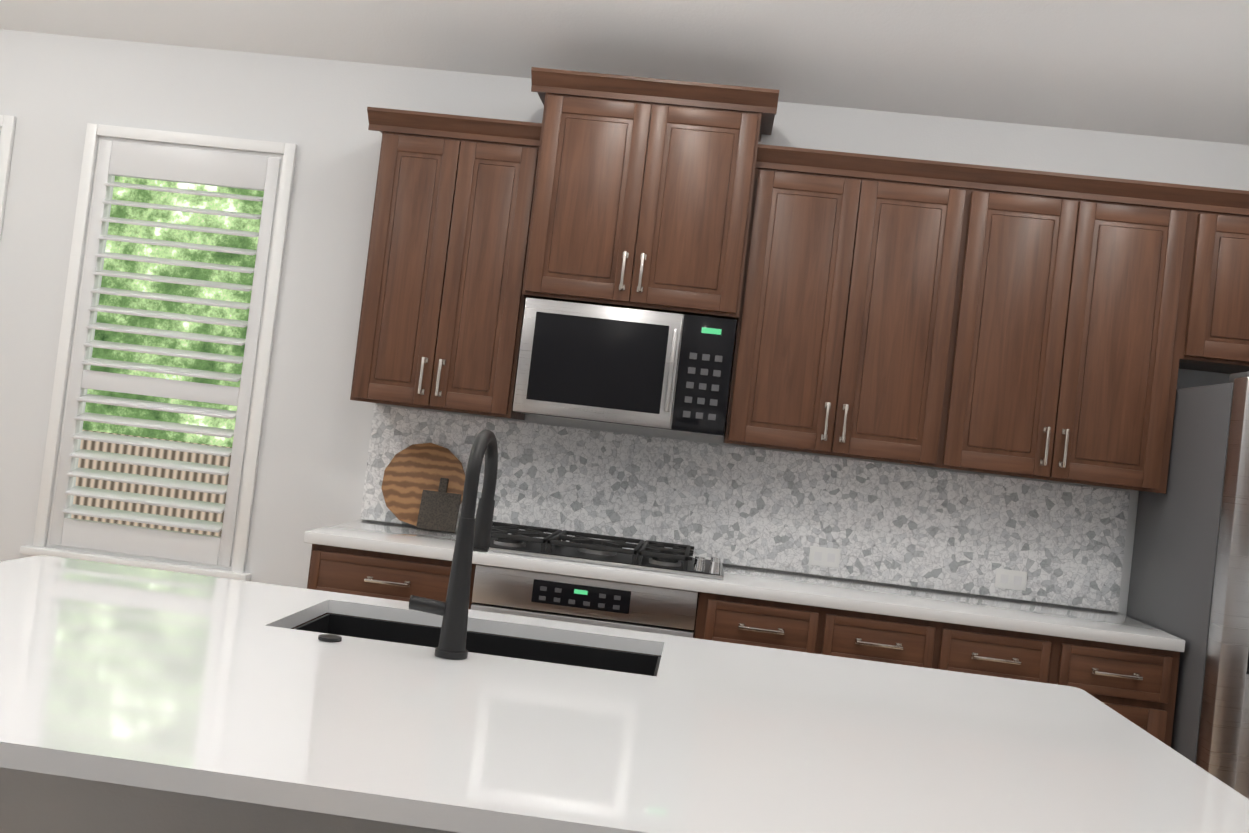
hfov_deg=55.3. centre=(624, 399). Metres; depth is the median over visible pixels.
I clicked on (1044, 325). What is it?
upper cabinet
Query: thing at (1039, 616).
countertop
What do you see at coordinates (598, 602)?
built-in oven
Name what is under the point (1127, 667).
base cabinet
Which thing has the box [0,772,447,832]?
kitchen island
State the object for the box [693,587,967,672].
base cabinet
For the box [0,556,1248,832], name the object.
island countertop
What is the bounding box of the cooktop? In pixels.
[488,522,723,579]
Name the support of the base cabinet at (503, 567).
on the floor
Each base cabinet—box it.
[304,539,479,609]
[503,567,695,591]
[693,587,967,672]
[964,623,1184,746]
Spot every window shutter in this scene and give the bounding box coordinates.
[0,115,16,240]
[19,123,296,580]
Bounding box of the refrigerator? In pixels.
[1126,372,1248,798]
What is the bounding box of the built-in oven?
[471,564,697,637]
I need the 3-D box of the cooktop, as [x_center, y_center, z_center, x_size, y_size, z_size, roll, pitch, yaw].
[-0.097,0.535,4.289,0.910,0.061,0.500,6,-2,4]
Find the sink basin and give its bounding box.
[294,613,660,676]
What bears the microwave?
attached to the upper cabinet at (643, 193)
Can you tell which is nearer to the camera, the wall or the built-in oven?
the built-in oven
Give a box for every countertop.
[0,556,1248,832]
[304,519,1184,646]
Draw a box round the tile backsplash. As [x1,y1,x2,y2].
[360,405,1129,611]
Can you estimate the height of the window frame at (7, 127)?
1.790 m
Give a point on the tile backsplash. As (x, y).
(970, 533)
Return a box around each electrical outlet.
[808,546,840,567]
[994,568,1027,590]
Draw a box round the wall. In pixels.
[0,29,1248,615]
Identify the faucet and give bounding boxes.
[409,429,497,659]
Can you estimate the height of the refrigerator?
1.764 m
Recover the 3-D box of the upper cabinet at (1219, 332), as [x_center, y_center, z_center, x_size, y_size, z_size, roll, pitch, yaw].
[2.471,-0.380,4.295,0.973,0.599,0.352,6,-2,4]
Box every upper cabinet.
[350,108,533,419]
[514,68,769,322]
[723,144,997,470]
[966,167,1205,493]
[1186,187,1248,373]
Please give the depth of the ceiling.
4.40 m
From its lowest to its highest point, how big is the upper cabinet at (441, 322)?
1.074 m
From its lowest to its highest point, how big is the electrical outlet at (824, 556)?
0.072 m
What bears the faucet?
on the island countertop at (203, 687)
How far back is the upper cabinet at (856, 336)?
4.24 m
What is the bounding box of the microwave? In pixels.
[513,297,736,435]
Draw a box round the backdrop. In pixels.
[71,176,263,536]
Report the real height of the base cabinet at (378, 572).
0.876 m
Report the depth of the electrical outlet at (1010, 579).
4.49 m
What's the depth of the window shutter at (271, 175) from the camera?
4.76 m
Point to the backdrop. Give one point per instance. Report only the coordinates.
(187, 218)
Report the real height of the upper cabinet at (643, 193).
0.807 m
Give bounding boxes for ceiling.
[0,0,1248,144]
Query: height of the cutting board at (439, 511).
0.200 m
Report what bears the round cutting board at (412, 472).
on the countertop at (1039, 616)
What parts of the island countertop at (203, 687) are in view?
air gap button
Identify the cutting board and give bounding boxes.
[381,443,464,525]
[416,478,460,532]

